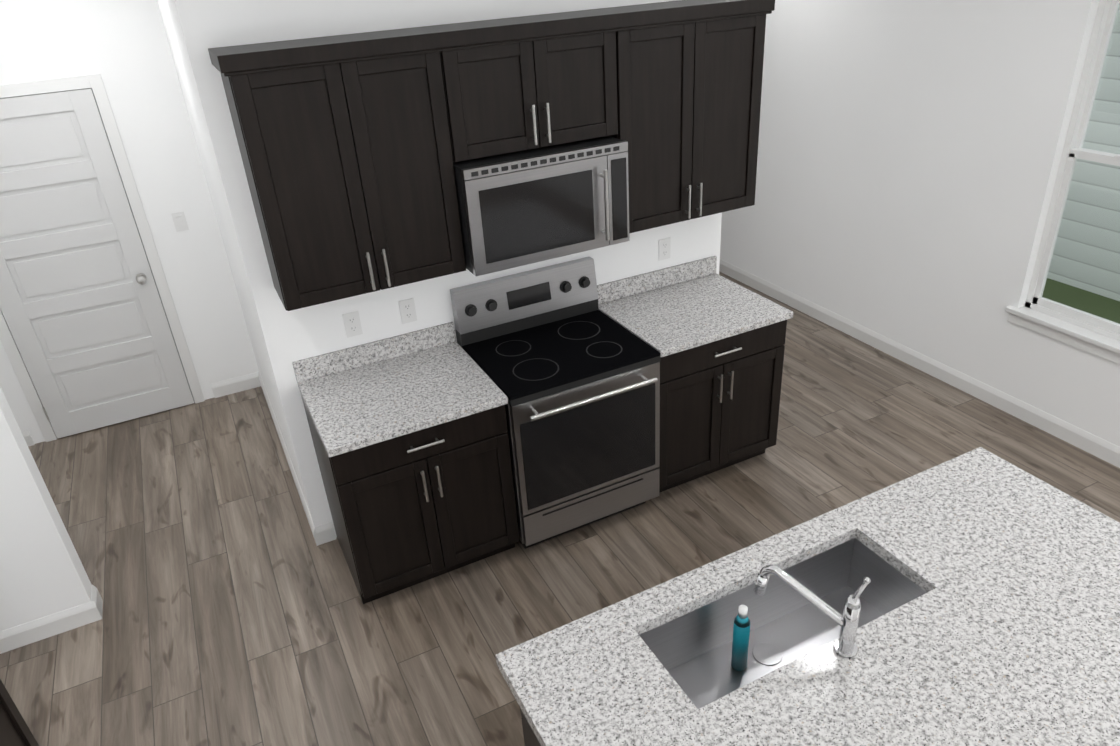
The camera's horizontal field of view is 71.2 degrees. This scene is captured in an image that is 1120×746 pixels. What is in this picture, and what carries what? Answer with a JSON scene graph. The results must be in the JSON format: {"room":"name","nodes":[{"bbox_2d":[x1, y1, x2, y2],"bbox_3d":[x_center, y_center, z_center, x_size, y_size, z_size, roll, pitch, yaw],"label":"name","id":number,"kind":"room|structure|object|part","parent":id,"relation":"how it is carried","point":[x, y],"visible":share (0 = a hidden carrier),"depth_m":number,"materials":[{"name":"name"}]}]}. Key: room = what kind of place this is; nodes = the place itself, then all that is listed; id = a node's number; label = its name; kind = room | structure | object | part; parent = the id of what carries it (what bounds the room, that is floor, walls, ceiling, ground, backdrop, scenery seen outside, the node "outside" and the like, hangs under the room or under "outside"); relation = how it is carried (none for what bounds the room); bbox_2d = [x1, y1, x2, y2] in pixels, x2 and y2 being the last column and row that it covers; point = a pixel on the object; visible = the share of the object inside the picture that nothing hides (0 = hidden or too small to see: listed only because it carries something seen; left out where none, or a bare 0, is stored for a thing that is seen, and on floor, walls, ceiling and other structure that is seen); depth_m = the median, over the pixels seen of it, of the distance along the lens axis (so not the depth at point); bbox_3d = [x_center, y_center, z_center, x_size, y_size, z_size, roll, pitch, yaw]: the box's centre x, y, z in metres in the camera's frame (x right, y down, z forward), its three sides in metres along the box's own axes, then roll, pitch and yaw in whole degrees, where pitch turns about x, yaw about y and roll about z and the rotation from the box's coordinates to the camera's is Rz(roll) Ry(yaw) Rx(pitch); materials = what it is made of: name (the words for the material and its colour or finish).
{"room":"kitchen","nodes":[
{"label":"kitchen","id":0,"kind":"room"},
{"bbox_2d":[0,0,258,443],"bbox_3d":[-1.198,-1.440,5.293,5.790,2.740,0.150,-16,31,-22],"label":"wall","id":1,"kind":"structure","parent":0,"point":[122,47],"depth_m":4.58,"materials":[{"name":"paint"}]},
{"bbox_2d":[22,430,34,446],"bbox_3d":[-3.495,0.456,4.854,0.380,0.105,0.014,-16,31,-22],"label":"baseboard","id":2,"kind":"structure","parent":1,"relation":"attached to","point":[26,434],"depth_m":4.91,"materials":[{"name":"white wood"}]},
{"bbox_2d":[0,74,204,441],"bbox_3d":[-2.883,-0.590,4.614,0.952,2.096,0.099,-16,31,-22],"label":"hall door","id":3,"kind":"structure","parent":1,"relation":"in","point":[92,337],"depth_m":4.66,"materials":[{"name":"white wood"}]},
{"bbox_2d":[171,211,188,231],"bbox_3d":[-2.334,-0.929,4.809,0.072,0.115,0.008,-16,31,-22],"label":"light switch","id":4,"kind":"object","parent":1,"relation":"attached to","point":[180,221],"visible":1,"depth_m":4.81,"materials":[{"name":"white plastic"}]},
{"bbox_2d":[211,372,260,397],"bbox_3d":[-2.221,0.082,5.384,0.320,0.105,0.014,-16,31,-22],"label":"baseboard","id":5,"kind":"structure","parent":1,"relation":"attached to","point":[235,385],"depth_m":5.38,"materials":[{"name":"white wood"}]},
{"bbox_2d":[157,0,308,509],"bbox_3d":[-1.700,-0.770,4.125,0.120,2.740,1.800,-16,31,-22],"label":"wall","id":6,"kind":"structure","parent":0,"point":[186,79],"depth_m":3.91,"materials":[{"name":"paint"}]},
{"bbox_2d":[259,372,319,545],"bbox_3d":[-1.653,0.429,4.676,0.014,0.105,1.934,-16,31,-22],"label":"baseboard","id":7,"kind":"structure","parent":6,"relation":"attached to","point":[307,512],"depth_m":4.42,"materials":[{"name":"white wood"}]},
{"bbox_2d":[0,0,721,630],"bbox_3d":[-1.616,-0.280,3.216,5.520,2.740,0.120,-16,31,-22],"label":"wall","id":8,"kind":"structure","parent":0,"point":[291,336],"depth_m":3.34,"materials":[{"name":"paint"}]},
{"bbox_2d":[0,600,101,653],"bbox_3d":[-2.986,1.335,3.178,2.004,0.105,0.014,-16,31,-22],"label":"baseboard","id":9,"kind":"structure","parent":8,"relation":"attached to","point":[27,633],"depth_m":3.47,"materials":[{"name":"white wood"}]},
{"bbox_2d":[91,585,102,614],"bbox_3d":[-2.130,1.048,3.599,0.014,0.105,0.120,-16,31,-22],"label":"baseboard","id":10,"kind":"structure","parent":8,"relation":"attached to","point":[96,595],"depth_m":3.60,"materials":[{"name":"white wood"}]},
{"bbox_2d":[315,521,335,544],"bbox_3d":[-1.177,0.804,3.930,0.085,0.105,0.014,-16,31,-22],"label":"baseboard","id":11,"kind":"structure","parent":8,"relation":"attached to","point":[325,532],"depth_m":3.92,"materials":[{"name":"white wood"}]},
{"bbox_2d":[208,26,465,310],"bbox_3d":[-0.833,-0.814,3.110,0.757,0.944,0.318,-16,31,-22],"label":"upper cabinet","id":12,"kind":"object","parent":8,"relation":"attached to","point":[353,147],"depth_m":2.96,"materials":[{"name":"black wood"}]},
{"bbox_2d":[342,311,362,337],"bbox_3d":[-0.940,-0.221,3.547,0.072,0.115,0.006,-16,31,-22],"label":"electrical outlet","id":13,"kind":"object","parent":8,"relation":"attached to","point":[352,324],"visible":1,"depth_m":3.54,"materials":[{"name":"white plastic"}]},
{"bbox_2d":[398,298,416,323],"bbox_3d":[-0.708,-0.288,3.643,0.072,0.115,0.006,-16,31,-22],"label":"electrical outlet","id":14,"kind":"object","parent":8,"relation":"attached to","point":[407,310],"visible":1,"depth_m":3.64,"materials":[{"name":"white plastic"}]},
{"bbox_2d":[432,8,623,160],"bbox_3d":[-0.168,-1.215,3.282,0.760,0.484,0.318,-16,31,-22],"label":"upper cabinet","id":15,"kind":"object","parent":8,"relation":"attached to","point":[521,83],"depth_m":3.15,"materials":[{"name":"black wood"}]},
{"bbox_2d":[453,136,628,275],"bbox_3d":[-0.109,-0.768,3.456,0.752,0.445,0.454,-16,31,-22],"label":"microwave","id":16,"kind":"object","parent":15,"relation":"attached to","point":[523,207],"visible":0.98,"depth_m":3.30,"materials":[{"name":"silver metal"}]},
{"bbox_2d":[659,237,670,260],"bbox_3d":[0.558,-0.660,4.169,0.072,0.115,0.006,-16,31,-22],"label":"electrical outlet","id":17,"kind":"object","parent":8,"relation":"attached to","point":[664,247],"visible":1,"depth_m":4.17,"materials":[{"name":"white plastic"}]},
{"bbox_2d":[609,0,771,232],"bbox_3d":[0.533,-1.215,3.678,0.777,0.944,0.318,-16,31,-22],"label":"upper cabinet","id":18,"kind":"object","parent":8,"relation":"attached to","point":[693,69],"depth_m":3.53,"materials":[{"name":"black wood"}]},
{"bbox_2d":[0,271,1119,745],"bbox_3d":[0.487,1.940,1.857,7.100,0.100,9.870,-16,31,-22],"label":"floor","id":19,"kind":"structure","parent":0,"point":[236,611],"depth_m":3.76,"materials":[{"name":"brown wood"}]},
{"bbox_2d":[0,679,38,745],"bbox_3d":[-1.955,1.420,2.195,0.646,0.776,0.991,-16,31,-22],"label":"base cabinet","id":20,"kind":"object","parent":19,"relation":"on","point":[15,730],"visible":1,"depth_m":2.61,"materials":[{"name":"black wood"}]},
{"bbox_2d":[301,395,519,603],"bbox_3d":[-0.683,0.478,3.661,0.757,0.876,0.618,-16,31,-22],"label":"base cabinet","id":21,"kind":"object","parent":19,"relation":"on","point":[413,508],"depth_m":3.39,"materials":[{"name":"black wood"}]},
{"bbox_2d":[292,256,792,456],"bbox_3d":[-0.018,-0.162,3.693,2.308,0.135,0.648,-16,31,-22],"label":"countertop","id":22,"kind":"structure","parent":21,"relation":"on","point":[366,394],"depth_m":3.62,"materials":[{"name":"stone"}]},
{"bbox_2d":[450,256,660,548],"bbox_3d":[0.012,0.169,3.826,0.752,1.178,0.724,-16,31,-22],"label":"range","id":23,"kind":"object","parent":19,"relation":"on","point":[568,367],"visible":0.98,"depth_m":3.67,"materials":[{"name":"silver metal"}]},
{"bbox_2d":[658,320,786,492],"bbox_3d":[0.683,0.077,4.229,0.777,0.876,0.618,-16,31,-22],"label":"base cabinet","id":24,"kind":"object","parent":19,"relation":"on","point":[720,399],"depth_m":3.96,"materials":[{"name":"black wood"}]},
{"bbox_2d":[496,447,1119,745],"bbox_3d":[0.933,1.110,2.309,1.936,0.870,1.020,-16,31,-22],"label":"kitchen island","id":25,"kind":"object","parent":19,"relation":"on","point":[530,738],"depth_m":2.17,"materials":[{"name":"white stone"}]},
{"bbox_2d":[731,605,749,670],"bbox_3d":[0.537,0.783,2.322,0.047,0.235,0.048,-16,31,-22],"label":"bottle","id":26,"kind":"object","parent":25,"relation":"in","point":[740,642],"visible":1,"depth_m":2.30,"materials":[{"name":"teal plastic"}]},
{"bbox_3d":[0.918,0.839,2.163,1.928,0.254,1.020,-16,31,-22],"label":"kitchen island top","id":27,"kind":"part","parent":25,"relation":"part of","materials":[{"name":"white stone"}]},
{"bbox_2d":[754,565,870,657],"bbox_3d":[0.661,0.605,2.078,0.188,0.266,0.235,-16,31,-22],"label":"faucet","id":28,"kind":"object","parent":25,"relation":"on","point":[845,645],"visible":1,"depth_m":2.06,"materials":[{"name":"silver metal"}]},
{"bbox_2d":[720,0,1119,446],"bbox_3d":[2.179,-1.401,4.806,0.150,2.740,3.695,-16,31,-22],"label":"wall","id":29,"kind":"structure","parent":0,"point":[909,156],"depth_m":4.71,"materials":[{"name":"paint"}]},
{"bbox_2d":[719,259,1119,467],"bbox_3d":[3.505,0.962,3.065,0.014,0.105,9.570,-16,31,-22],"label":"baseboard","id":30,"kind":"structure","parent":29,"relation":"attached to","point":[1100,448],"depth_m":4.95,"materials":[{"name":"white wood"}]},
{"bbox_2d":[1005,306,1119,364],"bbox_3d":[2.790,-0.140,4.051,0.089,0.089,1.025,-16,31,-22],"label":"window sill","id":31,"kind":"structure","parent":29,"relation":"attached to","point":[1091,342],"depth_m":4.17,"materials":[{"name":"white wood"}]},
{"bbox_2d":[1025,0,1119,340],"bbox_3d":[2.806,-0.954,3.647,0.075,1.726,0.921,-16,31,-22],"label":"window","id":32,"kind":"structure","parent":29,"relation":"in","point":[1093,67],"depth_m":3.99,"materials":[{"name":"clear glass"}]},
{"label":"outside","id":33,"kind":"structure","parent":0,"visible":0},
{"bbox_2d":[1042,278,1119,323],"bbox_3d":[4.856,-0.677,6.907,5.800,0.050,17.000,-16,31,-22],"label":"ground","id":34,"kind":"structure","parent":33,"point":[1095,307],"depth_m":6.81,"materials":[{"name":"green plant"}]},
{"bbox_2d":[1047,3,1119,300],"bbox_3d":[4.611,-1.834,6.181,0.770,2.700,13.400,-16,31,-22],"label":"house","id":35,"kind":"structure","parent":34,"relation":"on","point":[1110,216],"depth_m":6.72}
]}

